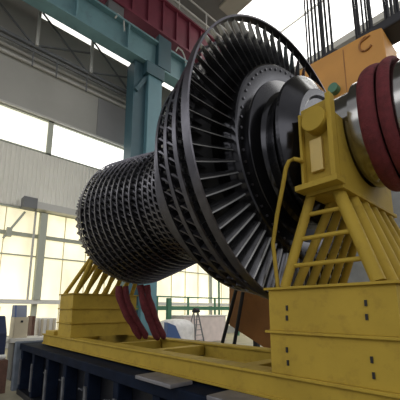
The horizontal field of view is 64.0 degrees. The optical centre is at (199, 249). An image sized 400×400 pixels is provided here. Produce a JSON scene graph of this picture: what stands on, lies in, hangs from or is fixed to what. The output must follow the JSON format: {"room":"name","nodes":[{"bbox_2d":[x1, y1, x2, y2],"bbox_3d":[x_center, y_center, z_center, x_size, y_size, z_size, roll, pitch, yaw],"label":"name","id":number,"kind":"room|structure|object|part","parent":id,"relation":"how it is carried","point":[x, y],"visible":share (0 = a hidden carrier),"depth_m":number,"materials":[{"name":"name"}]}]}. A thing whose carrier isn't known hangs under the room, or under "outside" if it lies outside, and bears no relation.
{"room":"turbine factory hall","nodes":[
{"label":"turbine factory hall","id":0,"kind":"room"},
{"bbox_2d":[0,2,165,114],"bbox_3d":[-8.525,-10.645,15.356,21.000,3.454,0.250,9,-14,-41],"label":"roof truss","id":1,"kind":"object","parent":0,"point":[28,42],"visible":0.66,"depth_m":16.52,"materials":[{"name":"grey metal"}]},
{"bbox_3d":[-7.991,-11.068,15.852,0.140,2.200,0.140,9,-14,-41],"label":"post","id":2,"kind":"part","parent":1,"relation":"part of","materials":[{"name":"grey metal"}]},
{"bbox_3d":[-5.968,-10.730,17.654,0.140,2.200,0.140,9,-14,-41],"label":"post","id":3,"kind":"part","parent":1,"relation":"part of","materials":[{"name":"grey metal"}]},
{"bbox_2d":[0,0,234,347],"bbox_3d":[-0.469,-6.284,22.919,44.000,24.000,0.300,9,-14,-41],"label":"wall","id":4,"kind":"structure","parent":0,"point":[24,85],"depth_m":16.58,"materials":[{"name":"metal"}]},
{"bbox_2d":[0,203,40,336],"bbox_3d":[-10.385,0.547,12.415,7.530,5.800,0.220,9,-14,-41],"label":"window","id":5,"kind":"structure","parent":4,"relation":"in","point":[15,250],"depth_m":14.42,"materials":[{"name":"beige glass"}]},
{"bbox_2d":[2,211,25,238],"bbox_3d":[-8.282,-1.130,14.270,0.833,1.381,0.200,9,-14,-41],"label":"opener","id":6,"kind":"object","parent":5,"relation":"attached to","point":[8,233],"visible":1,"depth_m":14.06,"materials":[{"name":"grey metal"}]},
{"bbox_2d":[0,102,51,154],"bbox_3d":[-10.385,-6.077,13.657,7.530,1.820,0.220,9,-14,-41],"label":"window","id":7,"kind":"structure","parent":4,"relation":"in","point":[18,127],"depth_m":15.39,"materials":[{"name":"grey glass"}]},
{"bbox_2d":[0,141,99,209],"bbox_3d":[-0.430,-2.072,22.131,44.060,2.930,0.350,9,-14,-41],"label":"cladding","id":8,"kind":"object","parent":4,"relation":"attached to","point":[52,180],"visible":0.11,"depth_m":15.44,"materials":[{"name":"white metal"}]},
{"bbox_2d":[20,196,76,217],"bbox_3d":[-5.919,-1.802,16.457,5.816,0.500,0.530,9,-14,-41],"label":"beam","id":9,"kind":"structure","parent":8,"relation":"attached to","point":[27,203],"depth_m":15.01,"materials":[{"name":"grey metal"}]},
{"bbox_2d":[0,99,123,147],"bbox_3d":[-0.315,-5.382,22.576,44.000,0.100,0.160,9,-14,-41],"label":"trim","id":10,"kind":"structure","parent":4,"relation":"attached to","point":[1,100],"depth_m":16.32,"materials":[{"name":"grey metal"}]},
{"bbox_2d":[0,40,125,103],"bbox_3d":[-10.454,-9.934,14.056,16.400,0.170,0.170,9,-14,-41],"label":"conduit","id":11,"kind":"object","parent":4,"relation":"attached to","point":[13,48],"visible":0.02,"depth_m":16.77,"materials":[{"name":"grey metal"}]},
{"bbox_2d":[0,47,125,108],"bbox_3d":[-10.454,-9.580,13.989,16.400,0.170,0.170,9,-14,-41],"label":"conduit","id":12,"kind":"object","parent":4,"relation":"attached to","point":[9,53],"visible":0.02,"depth_m":16.70,"materials":[{"name":"grey metal"}]},
{"bbox_2d":[33,212,116,329],"bbox_3d":[-5.531,1.358,16.737,5.570,5.800,0.220,9,-14,-41],"label":"window","id":13,"kind":"structure","parent":4,"relation":"in","point":[64,257],"depth_m":15.71,"materials":[{"name":"beige glass"}]},
{"bbox_3d":[-5.531,1.358,16.737,5.570,5.800,0.220,9,-14,-41],"label":"frame","id":14,"kind":"part","parent":13,"relation":"part of","materials":[{"name":"grey metal"}]},
{"bbox_2d":[38,10,130,66],"bbox_3d":[-6.376,-12.077,18.477,5.550,0.850,0.220,9,-14,-41],"label":"window","id":15,"kind":"structure","parent":4,"relation":"in","point":[57,24],"depth_m":18.18,"materials":[{"name":"grey glass"}]},
{"bbox_2d":[49,122,123,169],"bbox_3d":[-5.531,-5.267,17.979,5.570,1.820,0.220,9,-14,-41],"label":"window","id":16,"kind":"structure","parent":4,"relation":"in","point":[68,144],"depth_m":17.23,"materials":[{"name":"grey glass"}]},
{"bbox_2d":[96,97,125,144],"bbox_3d":[-5.081,-7.431,18.649,1.875,2.520,0.040,9,-14,-41],"label":"wall panel","id":17,"kind":"object","parent":4,"relation":"attached to","point":[110,116],"visible":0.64,"depth_m":18.55,"materials":[{"name":"grey metal"}]},
{"bbox_2d":[0,299,228,305],"bbox_3d":[-0.285,3.546,20.868,44.000,0.200,0.250,9,-14,-41],"label":"trim","id":18,"kind":"structure","parent":4,"relation":"attached to","point":[2,301],"depth_m":14.80,"materials":[{"name":"white paint"}]},
{"bbox_2d":[26,210,36,298],"bbox_3d":[-7.679,0.168,14.610,0.092,4.145,0.092,4,-11,-19],"label":"downpipe","id":19,"kind":"object","parent":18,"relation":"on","point":[35,214],"visible":0.92,"depth_m":14.57,"materials":[{"name":"grey metal"}]},
{"bbox_2d":[32,212,47,299],"bbox_3d":[-7.367,0.249,14.786,0.300,4.040,0.160,9,-14,-41],"label":"post","id":20,"kind":"object","parent":18,"relation":"on","point":[39,266],"visible":1,"depth_m":14.71,"materials":[{"name":"grey metal"}]},
{"bbox_2d":[162,82,173,91],"bbox_3d":[4.240,-10.304,27.931,19.400,0.850,0.220,9,-14,-41],"label":"window","id":21,"kind":"structure","parent":4,"relation":"in","point":[164,85],"depth_m":22.10,"materials":[{"name":"grey glass"}]},
{"bbox_2d":[157,264,210,320],"bbox_3d":[-1.392,2.049,20.423,5.600,5.800,0.220,9,-14,-41],"label":"window","id":22,"kind":"structure","parent":4,"relation":"in","point":[193,281],"depth_m":20.84,"materials":[{"name":"beige glass"}]},
{"bbox_3d":[-1.392,2.049,20.423,5.600,5.800,0.220,9,-14,-41],"label":"frame","id":23,"kind":"part","parent":22,"relation":"part of","materials":[{"name":"grey metal"}]},
{"bbox_2d":[211,277,229,325],"bbox_3d":[2.757,2.742,24.119,5.600,5.800,0.220,9,-14,-41],"label":"window","id":24,"kind":"structure","parent":4,"relation":"in","point":[224,290],"depth_m":22.77,"materials":[{"name":"beige glass"}]},
{"bbox_2d":[0,332,262,399],"bbox_3d":[7.588,3.970,11.949,44.000,0.200,24.300,9,-14,-41],"label":"floor","id":25,"kind":"structure","parent":0,"point":[242,339],"depth_m":14.67,"materials":[{"name":"concrete"}]},
{"bbox_2d":[0,316,6,354],"bbox_3d":[-4.538,2.081,6.959,0.345,1.674,1.000,9,-14,-41],"label":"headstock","id":26,"kind":"object","parent":25,"relation":"on","point":[3,330],"visible":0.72,"depth_m":6.72,"materials":[{"name":"blue paint"}]},
{"bbox_2d":[0,359,7,393],"bbox_3d":[-4.049,2.500,6.336,0.319,0.622,0.350,9,-14,-41],"label":"wooden box","id":27,"kind":"object","parent":25,"relation":"on","point":[3,363],"visible":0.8,"depth_m":6.28,"materials":[{"name":"brown wood"}]},
{"bbox_2d":[0,354,5,359],"bbox_3d":[-4.094,2.124,6.290,0.460,0.100,0.100,9,-14,-41],"label":"paper roll","id":28,"kind":"object","parent":27,"relation":"on","point":[2,357],"visible":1,"depth_m":6.38,"materials":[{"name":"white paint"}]},
{"bbox_2d":[6,335,42,380],"bbox_3d":[-4.324,2.612,7.812,0.776,0.945,0.700,9,-14,-41],"label":"desk","id":29,"kind":"object","parent":25,"relation":"on","point":[11,341],"visible":0.5,"depth_m":7.56,"materials":[{"name":"white paint"}]},
{"bbox_3d":[-4.519,2.629,7.629,0.050,0.845,0.500,9,-14,-41],"label":"leg","id":30,"kind":"part","parent":29,"relation":"part of","materials":[{"name":"grey metal"}]},
{"bbox_2d":[9,305,28,337],"bbox_3d":[-4.434,1.748,7.862,0.309,0.773,0.415,9,-14,-41],"label":"base cabinet","id":31,"kind":"object","parent":29,"relation":"on","point":[18,323],"visible":0.96,"depth_m":7.73,"materials":[{"name":"beige paint"}]},
{"bbox_3d":[-4.526,1.489,7.802,0.030,0.286,0.350,9,-14,-41],"label":"panel","id":32,"kind":"part","parent":31,"relation":"part of","materials":[{"name":"blue paint"}]},
{"bbox_2d":[27,316,35,335],"bbox_3d":[-4.669,2.535,8.744,0.083,1.439,0.500,9,-14,-41],"label":"crate","id":33,"kind":"object","parent":25,"relation":"on","point":[31,323],"visible":0.44,"depth_m":8.68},
{"bbox_2d":[34,317,56,335],"bbox_3d":[-4.654,2.692,9.395,0.480,1.370,0.930,9,-14,-41],"label":"crate","id":34,"kind":"object","parent":25,"relation":"on","point":[41,324],"visible":0.34,"depth_m":9.14,"materials":[{"name":"white paint"}]},
{"bbox_2d":[10,339,269,399],"bbox_3d":[0.141,1.790,3.536,1.880,0.985,9.450,9,-14,-41],"label":"bed","id":35,"kind":"object","parent":25,"relation":"on","point":[40,371],"visible":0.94,"depth_m":4.06,"materials":[{"name":"blue paint"}]},
{"bbox_3d":[-3.488,2.350,6.184,0.025,0.460,0.065,9,-14,-41],"label":"wear plate","id":36,"kind":"part","parent":35,"relation":"part of","materials":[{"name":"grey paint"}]},
{"bbox_3d":[-2.974,2.245,5.627,0.025,0.460,0.065,9,-14,-41],"label":"wear plate","id":37,"kind":"part","parent":35,"relation":"part of","materials":[{"name":"grey paint"}]},
{"bbox_3d":[-2.461,2.141,5.070,0.025,0.460,0.065,9,-14,-41],"label":"wear plate","id":38,"kind":"part","parent":35,"relation":"part of","materials":[{"name":"grey paint"}]},
{"bbox_3d":[-1.947,2.037,4.513,0.025,0.460,0.065,9,-14,-41],"label":"wear plate","id":39,"kind":"part","parent":35,"relation":"part of","materials":[{"name":"grey paint"}]},
{"bbox_3d":[-1.433,1.932,3.956,0.025,0.460,0.065,9,-14,-41],"label":"wear plate","id":40,"kind":"part","parent":35,"relation":"part of","materials":[{"name":"grey paint"}]},
{"bbox_3d":[-0.345,1.198,2.958,0.250,0.034,0.560,9,-14,-41],"label":"clamp plate","id":41,"kind":"part","parent":35,"relation":"part of","materials":[{"name":"grey metal"}]},
{"bbox_2d":[42,91,399,399],"bbox_3d":[0.339,0.206,3.486,1.345,2.131,8.680,9,-14,-41],"label":"stand","id":42,"kind":"object","parent":35,"relation":"on","point":[334,340],"visible":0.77,"depth_m":2.29,"materials":[{"name":"yellow paint"}]},
{"bbox_2d":[115,286,147,339],"bbox_3d":[-1.041,0.966,4.903,0.565,0.812,0.153,9,-14,-41],"label":"sling","id":43,"kind":"object","parent":42,"relation":"hanging from","point":[129,313],"visible":1,"depth_m":4.83,"materials":[{"name":"red fabric"}]},
{"bbox_2d":[137,284,165,340],"bbox_3d":[-0.744,0.954,4.879,0.512,0.846,0.154,9,-14,-41],"label":"sling","id":44,"kind":"object","parent":42,"relation":"hanging from","point":[147,304],"visible":1,"depth_m":4.83,"materials":[{"name":"red fabric"}]},
{"bbox_2d":[75,14,399,299],"bbox_3d":[0.666,-0.778,3.368,2.754,2.754,6.600,9,-14,-41],"label":"turbine rotor","id":45,"kind":"object","parent":42,"relation":"on","point":[207,198],"visible":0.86,"depth_m":2.60,"materials":[{"name":"metal"}]},
{"bbox_3d":[-0.010,-1.012,2.597,0.485,0.071,0.117,16,-18,-40],"label":"blade","id":46,"kind":"part","parent":45,"relation":"part of","materials":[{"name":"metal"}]},
{"bbox_3d":[-0.013,-0.926,2.578,0.485,0.071,0.117,9,-14,-41],"label":"blade","id":47,"kind":"part","parent":45,"relation":"part of","materials":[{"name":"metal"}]},
{"bbox_3d":[-0.002,-0.751,2.556,0.485,0.071,0.117,-3,-5,-43],"label":"blade","id":48,"kind":"part","parent":45,"relation":"part of","materials":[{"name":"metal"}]},
{"bbox_3d":[0.012,-0.663,2.552,0.485,0.071,0.117,-10,-1,-43],"label":"blade","id":49,"kind":"part","parent":45,"relation":"part of","materials":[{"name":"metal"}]},
{"bbox_3d":[0.056,-0.492,2.560,0.485,0.071,0.117,-23,8,-43],"label":"blade","id":50,"kind":"part","parent":45,"relation":"part of","materials":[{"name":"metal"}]},
{"bbox_3d":[0.031,-0.577,2.554,0.485,0.071,0.117,-17,4,-43],"label":"blade","id":51,"kind":"part","parent":45,"relation":"part of","materials":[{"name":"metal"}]},
{"bbox_3d":[0.031,-1.260,2.682,0.485,0.071,0.117,32,-28,-34],"label":"blade","id":52,"kind":"part","parent":45,"relation":"part of","materials":[{"name":"metal"}]},
{"bbox_3d":[0.056,-1.336,2.718,0.485,0.071,0.117,37,-31,-32],"label":"blade","id":53,"kind":"part","parent":45,"relation":"part of","materials":[{"name":"metal"}]},
{"bbox_3d":[0.085,-0.410,2.572,0.117,0.071,0.485,-11,14,47],"label":"blade","id":54,"kind":"part","parent":45,"relation":"part of","materials":[{"name":"metal"}]},
{"bbox_3d":[0.159,-0.253,2.610,0.117,0.071,0.485,-11,23,47],"label":"blade","id":55,"kind":"part","parent":45,"relation":"part of","materials":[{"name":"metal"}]},
{"bbox_3d":[0.120,-0.330,2.589,0.117,0.071,0.485,-11,18,47],"label":"blade","id":56,"kind":"part","parent":45,"relation":"part of","materials":[{"name":"metal"}]},
{"bbox_3d":[0.055,-0.965,2.373,0.465,0.059,0.136,9,-14,-41],"label":"blade","id":57,"kind":"part","parent":45,"relation":"part of","materials":[{"name":"metal"}]},
{"bbox_3d":[0.069,-0.758,2.348,0.465,0.059,0.136,-5,-5,-43],"label":"blade","id":58,"kind":"part","parent":45,"relation":"part of","materials":[{"name":"metal"}]},
{"bbox_3d":[0.159,-1.541,2.852,0.117,0.071,0.485,-11,-55,47],"label":"blade","id":59,"kind":"part","parent":45,"relation":"part of","materials":[{"name":"metal"}]},
{"bbox_3d":[0.059,-1.067,2.396,0.465,0.059,0.136,16,-19,-40],"label":"blade","id":60,"kind":"part","parent":45,"relation":"part of","materials":[{"name":"metal"}]},
{"bbox_3d":[0.069,-1.167,2.424,0.465,0.059,0.136,23,-23,-38],"label":"blade","id":61,"kind":"part","parent":45,"relation":"part of","materials":[{"name":"metal"}]},
{"bbox_3d":[0.058,-0.862,2.357,0.465,0.059,0.136,3,-10,-42],"label":"blade","id":62,"kind":"part","parent":45,"relation":"part of","materials":[{"name":"metal"}]},
{"bbox_3d":[0.202,-1.599,2.902,0.117,0.071,0.485,-11,-59,47],"label":"blade","id":63,"kind":"part","parent":45,"relation":"part of","materials":[{"name":"metal"}]},
{"bbox_3d":[0.087,-1.264,2.459,0.465,0.059,0.136,29,-26,-36],"label":"blade","id":64,"kind":"part","parent":45,"relation":"part of","materials":[{"name":"metal"}]},
{"bbox_3d":[0.087,-0.655,2.345,0.465,0.059,0.136,-12,0,-43],"label":"blade","id":65,"kind":"part","parent":45,"relation":"part of","materials":[{"name":"metal"}]},
{"bbox_3d":[0.112,-1.357,2.499,0.465,0.059,0.136,34,-29,-33],"label":"blade","id":66,"kind":"part","parent":45,"relation":"part of","materials":[{"name":"metal"}]},
{"bbox_3d":[0.202,-0.181,2.637,0.117,0.071,0.485,-11,28,47],"label":"blade","id":67,"kind":"part","parent":45,"relation":"part of","materials":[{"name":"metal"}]},
{"bbox_3d":[0.143,-0.454,2.358,0.136,0.059,0.465,-11,11,47],"label":"blade","id":68,"kind":"part","parent":45,"relation":"part of","materials":[{"name":"metal"}]},
{"bbox_3d":[0.143,-1.446,2.545,0.136,0.059,0.465,-11,-42,47],"label":"blade","id":69,"kind":"part","parent":45,"relation":"part of","materials":[{"name":"metal"}]},
{"bbox_3d":[0.111,-0.553,2.348,0.465,0.059,0.136,-19,5,-43],"label":"blade","id":70,"kind":"part","parent":45,"relation":"part of","materials":[{"name":"metal"}]},
{"bbox_3d":[0.181,-1.530,2.595,0.136,0.059,0.465,-11,-47,47],"label":"blade","id":71,"kind":"part","parent":45,"relation":"part of","materials":[{"name":"metal"}]},
{"bbox_3d":[0.180,-0.358,2.375,0.136,0.059,0.465,-11,16,47],"label":"blade","id":72,"kind":"part","parent":45,"relation":"part of","materials":[{"name":"metal"}]},
{"bbox_3d":[0.225,-1.607,2.650,0.136,0.059,0.465,-11,-53,47],"label":"blade","id":73,"kind":"part","parent":45,"relation":"part of","materials":[{"name":"metal"}]},
{"bbox_3d":[0.224,-0.266,2.398,0.136,0.059,0.465,-11,21,47],"label":"blade","id":74,"kind":"part","parent":45,"relation":"part of","materials":[{"name":"metal"}]},
{"bbox_3d":[0.274,-1.678,2.709,0.136,0.059,0.465,-11,-58,47],"label":"blade","id":75,"kind":"part","parent":45,"relation":"part of","materials":[{"name":"metal"}]},
{"bbox_3d":[0.274,-0.178,2.427,0.136,0.059,0.465,-11,27,47],"label":"blade","id":76,"kind":"part","parent":45,"relation":"part of","materials":[{"name":"metal"}]},
{"bbox_3d":[0.329,-1.741,2.772,0.136,0.465,0.059,-11,27,47],"label":"blade","id":77,"kind":"part","parent":45,"relation":"part of","materials":[{"name":"metal"}]},
{"bbox_3d":[0.328,-0.096,2.463,0.136,0.465,0.059,-11,-58,47],"label":"blade","id":78,"kind":"part","parent":45,"relation":"part of","materials":[{"name":"metal"}]},
{"bbox_3d":[0.389,-1.797,2.837,0.136,0.465,0.059,-11,21,47],"label":"blade","id":79,"kind":"part","parent":45,"relation":"part of","materials":[{"name":"metal"}]},
{"bbox_3d":[0.388,-0.021,2.503,0.136,0.465,0.059,-11,-53,47],"label":"blade","id":80,"kind":"part","parent":45,"relation":"part of","materials":[{"name":"metal"}]},
{"bbox_3d":[0.453,-1.845,2.905,0.136,0.465,0.059,-11,16,47],"label":"blade","id":81,"kind":"part","parent":45,"relation":"part of","materials":[{"name":"metal"}]},
{"bbox_3d":[0.520,-1.883,2.975,0.136,0.465,0.059,-11,11,47],"label":"blade","id":82,"kind":"part","parent":45,"relation":"part of","materials":[{"name":"metal"}]},
{"bbox_3d":[0.452,0.048,2.549,0.136,0.465,0.059,-11,-47,47],"label":"blade","id":83,"kind":"part","parent":45,"relation":"part of","materials":[{"name":"metal"}]},
{"bbox_3d":[0.591,-1.913,3.046,0.059,0.465,0.136,-19,5,-43],"label":"blade","id":84,"kind":"part","parent":45,"relation":"part of","materials":[{"name":"metal"}]},
{"bbox_3d":[0.520,0.110,2.600,0.136,0.465,0.059,-11,-42,47],"label":"blade","id":85,"kind":"part","parent":45,"relation":"part of","materials":[{"name":"metal"}]},
{"bbox_3d":[0.665,-1.933,3.117,0.059,0.465,0.136,-12,0,-43],"label":"blade","id":86,"kind":"part","parent":45,"relation":"part of","materials":[{"name":"metal"}]},
{"bbox_3d":[0.591,0.163,2.656,0.059,0.465,0.136,34,-29,-33],"label":"blade","id":87,"kind":"part","parent":45,"relation":"part of","materials":[{"name":"metal"}]},
{"bbox_3d":[0.740,-1.944,3.189,0.059,0.465,0.136,-5,-5,-43],"label":"blade","id":88,"kind":"part","parent":45,"relation":"part of","materials":[{"name":"metal"}]},
{"bbox_3d":[0.817,-1.945,3.260,0.059,0.465,0.136,3,-10,-42],"label":"blade","id":89,"kind":"part","parent":45,"relation":"part of","materials":[{"name":"metal"}]},
{"bbox_3d":[0.664,0.208,2.715,0.059,0.465,0.136,29,-26,-36],"label":"blade","id":90,"kind":"part","parent":45,"relation":"part of","materials":[{"name":"metal"}]},
{"bbox_3d":[0.900,-1.937,3.331,0.036,0.465,0.138,3,-11,-18],"label":"blade","id":91,"kind":"part","parent":45,"relation":"part of","materials":[{"name":"metal"}]},
{"bbox_3d":[0.972,-1.919,3.398,0.059,0.465,0.136,16,-19,-40],"label":"blade","id":92,"kind":"part","parent":45,"relation":"part of","materials":[{"name":"metal"}]},
{"bbox_3d":[0.816,0.271,2.843,0.059,0.465,0.136,16,-19,-40],"label":"blade","id":93,"kind":"part","parent":45,"relation":"part of","materials":[{"name":"metal"}]},
{"bbox_3d":[1.049,-1.892,3.463,0.059,0.465,0.136,23,-23,-38],"label":"blade","id":94,"kind":"part","parent":45,"relation":"part of","materials":[{"name":"metal"}]},
{"bbox_3d":[0.971,0.297,2.981,0.059,0.465,0.136,3,-10,-42],"label":"blade","id":95,"kind":"part","parent":45,"relation":"part of","materials":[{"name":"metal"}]},
{"bbox_2d":[356,63,399,191],"bbox_3d":[1.476,-0.942,2.490,0.990,0.989,0.120,9,-14,-41],"label":"sling","id":96,"kind":"object","parent":45,"relation":"attached to","point":[373,141],"visible":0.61,"depth_m":2.19,"materials":[{"name":"red fabric"}]},
{"bbox_2d":[376,55,399,173],"bbox_3d":[1.549,-0.958,2.410,0.982,0.982,0.090,9,-14,-41],"label":"sling","id":97,"kind":"object","parent":45,"relation":"attached to","point":[383,96],"visible":0.87,"depth_m":2.10,"materials":[{"name":"red fabric"}]},
{"bbox_3d":[1.339,-0.647,2.588,1.040,0.545,0.035,9,-14,-41],"label":"saddle plate","id":98,"kind":"part","parent":42,"relation":"part of","materials":[{"name":"yellow paint"}]},
{"bbox_3d":[0.327,1.061,2.230,0.250,0.034,0.560,9,-14,-41],"label":"clamp plate","id":99,"kind":"part","parent":35,"relation":"part of","materials":[{"name":"grey metal"}]},
{"bbox_2d":[120,60,164,335],"bbox_3d":[-3.126,-2.973,17.137,1.750,15.360,1.250,9,-14,-41],"label":"steel column","id":100,"kind":"structure","parent":25,"relation":"on","point":[145,80],"depth_m":17.58,"materials":[{"name":"teal metal"}]},
{"bbox_2d":[22,0,198,87],"bbox_3d":[-1.259,-11.398,20.219,38.000,2.337,0.770,9,-14,-41],"label":"girder","id":101,"kind":"object","parent":100,"relation":"on","point":[92,19],"visible":0.66,"depth_m":17.08,"materials":[{"name":"teal metal"}]},
{"bbox_3d":[-2.182,-11.629,19.102,0.900,2.100,0.320,9,-14,-41],"label":"joint plate","id":102,"kind":"part","parent":101,"relation":"part of","materials":[{"name":"teal paint"}]},
{"bbox_2d":[98,0,229,67],"bbox_3d":[-0.615,-14.219,21.540,40.000,4.830,1.080,9,-14,-41],"label":"crane","id":103,"kind":"object","parent":101,"relation":"on","point":[154,17],"visible":0.3,"depth_m":19.93,"materials":[{"name":"paint"}]},
{"bbox_3d":[-0.306,-15.938,21.515,40.000,1.460,0.160,9,-14,-41],"label":"walkway rail","id":104,"kind":"part","parent":103,"relation":"part of","materials":[{"name":"grey"}]},
{"bbox_2d":[166,298,171,318],"bbox_3d":[-1.524,3.430,15.526,0.217,2.180,0.200,9,-14,-41],"label":"steel post","id":105,"kind":"object","parent":25,"relation":"on","point":[168,300],"visible":0.44,"depth_m":15.56,"materials":[{"name":"green metal"}]},
{"bbox_2d":[160,319,193,339],"bbox_3d":[-1.128,3.661,14.149,1.815,1.218,1.405,9,-14,-41],"label":"machine","id":106,"kind":"object","parent":25,"relation":"on","point":[173,328],"visible":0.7,"depth_m":13.73,"materials":[{"name":"white plastic"}]},
{"bbox_3d":[-1.105,3.456,13.408,0.820,0.848,0.240,9,-14,-41],"label":"blue panel","id":107,"kind":"part","parent":106,"relation":"part of","materials":[{"name":"blue paint"}]},
{"bbox_2d":[136,296,239,335],"bbox_3d":[0.486,3.965,18.788,13.500,2.330,0.080,9,-14,-41],"label":"guard rail","id":108,"kind":"object","parent":25,"relation":"on","point":[187,307],"visible":0.24,"depth_m":17.94,"materials":[{"name":"green metal"}]},
{"bbox_3d":[0.486,3.439,18.887,13.500,0.220,0.060,9,-14,-41],"label":"rail","id":109,"kind":"part","parent":108,"relation":"part of","materials":[{"name":"green metal"}]},
{"bbox_3d":[-0.663,3.773,17.765,0.100,2.330,0.080,9,-14,-41],"label":"post","id":110,"kind":"part","parent":108,"relation":"part of","materials":[{"name":"green metal"}]},
{"bbox_3d":[0.486,2.854,18.997,13.500,0.070,0.040,9,-14,-41],"label":"rail","id":111,"kind":"part","parent":108,"relation":"part of","materials":[{"name":"metal"}]},
{"bbox_3d":[0.893,4.033,19.151,0.100,2.330,0.080,9,-14,-41],"label":"post","id":112,"kind":"part","parent":108,"relation":"part of","materials":[{"name":"green metal"}]},
{"bbox_2d":[191,313,204,340],"bbox_3d":[-0.218,3.715,15.092,0.626,1.471,0.759,9,-14,-41],"label":"stepladder","id":113,"kind":"object","parent":25,"relation":"on","point":[193,314],"visible":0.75,"depth_m":15.05,"materials":[{"name":"grey metal"}]},
{"bbox_3d":[-0.238,3.663,14.814,0.050,1.471,0.384,3,-11,-15],"label":"rail","id":114,"kind":"part","parent":113,"relation":"part of","materials":[{"name":"grey metal"}]},
{"bbox_2d":[192,308,199,312],"bbox_3d":[-0.187,2.874,15.215,0.462,0.235,0.228,9,-14,-41],"label":"tool bag","id":115,"kind":"object","parent":113,"relation":"on","point":[195,310],"visible":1,"depth_m":15.10,"materials":[{"name":"black fabric"}]},
{"bbox_3d":[0.066,3.714,15.085,0.384,1.471,0.050,-4,-11,21],"label":"rail","id":116,"kind":"part","parent":113,"relation":"part of","materials":[{"name":"grey metal"}]},
{"bbox_2d":[172,315,226,341],"bbox_3d":[-0.077,4.085,16.737,3.011,1.340,1.280,9,-14,-41],"label":"crate","id":117,"kind":"object","parent":25,"relation":"on","point":[213,326],"visible":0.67,"depth_m":16.43,"materials":[{"name":"white paint"}]},
{"bbox_3d":[-0.077,3.456,16.855,3.011,0.060,1.280,9,-14,-41],"label":"lid","id":118,"kind":"part","parent":117,"relation":"part of","materials":[{"name":"white paint"}]},
{"bbox_2d":[218,282,219,314],"bbox_3d":[1.104,3.123,18.555,0.120,3.900,0.120,9,-14,-41],"label":"steel pole","id":119,"kind":"object","parent":25,"relation":"on","point":[218,282],"visible":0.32,"depth_m":18.56,"materials":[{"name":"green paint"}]},
{"bbox_2d":[221,288,270,347],"bbox_3d":[1.253,1.558,6.063,1.155,2.397,2.064,9,-14,-41],"label":"hopper","id":120,"kind":"object","parent":25,"relation":"on","point":[248,313],"visible":0.22,"depth_m":5.87,"materials":[{"name":"brown paint"}]},
{"bbox_3d":[0.429,1.774,6.126,0.070,1.994,0.807,9,-14,-41],"label":"leg","id":121,"kind":"part","parent":120,"relation":"part of","materials":[{"name":"black metal"}]},
{"bbox_3d":[0.630,1.755,5.904,0.070,1.943,0.551,9,-14,-41],"label":"leg","id":122,"kind":"part","parent":120,"relation":"part of","materials":[{"name":"black metal"}]},
{"bbox_2d":[177,0,399,69],"bbox_3d":[7.689,-19.639,16.262,44.000,0.800,24.000,9,-14,-41],"label":"ceiling","id":123,"kind":"structure","parent":0,"point":[211,7],"depth_m":24.85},
{"bbox_2d":[219,0,252,14],"bbox_3d":[9.324,-19.762,16.420,1.400,0.500,22.000,9,-14,-41],"label":"trim","id":124,"kind":"structure","parent":123,"relation":"attached to","point":[229,7],"depth_m":23.82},
{"bbox_2d":[238,0,399,65],"bbox_3d":[16.141,-18.624,22.491,17.000,0.200,22.000,9,-14,-41],"label":"window","id":125,"kind":"structure","parent":123,"relation":"attached to","point":[287,16],"depth_m":25.05,"materials":[{"name":"white glass"}]},
{"bbox_3d":[19.921,-18.067,25.871,6.800,0.050,22.000,9,-14,-41],"label":"pane","id":126,"kind":"part","parent":125,"relation":"part of","materials":[{"name":"white glass"}]},
{"bbox_2d":[300,0,399,98],"bbox_3d":[2.470,-11.361,7.373,0.820,19.850,2.280,9,-14,-41],"label":"block","id":127,"kind":"object","parent":123,"relation":"hanging from","point":[337,70],"visible":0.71,"depth_m":5.41,"materials":[{"name":"orange paint"}]},
{"bbox_2d":[347,191,399,282],"bbox_3d":[22.621,-5.450,27.367,0.300,24.000,24.000,9,-14,-41],"label":"wall","id":128,"kind":"structure","parent":0,"point":[358,273],"depth_m":32.43,"materials":[{"name":"grey paint"}]}
]}

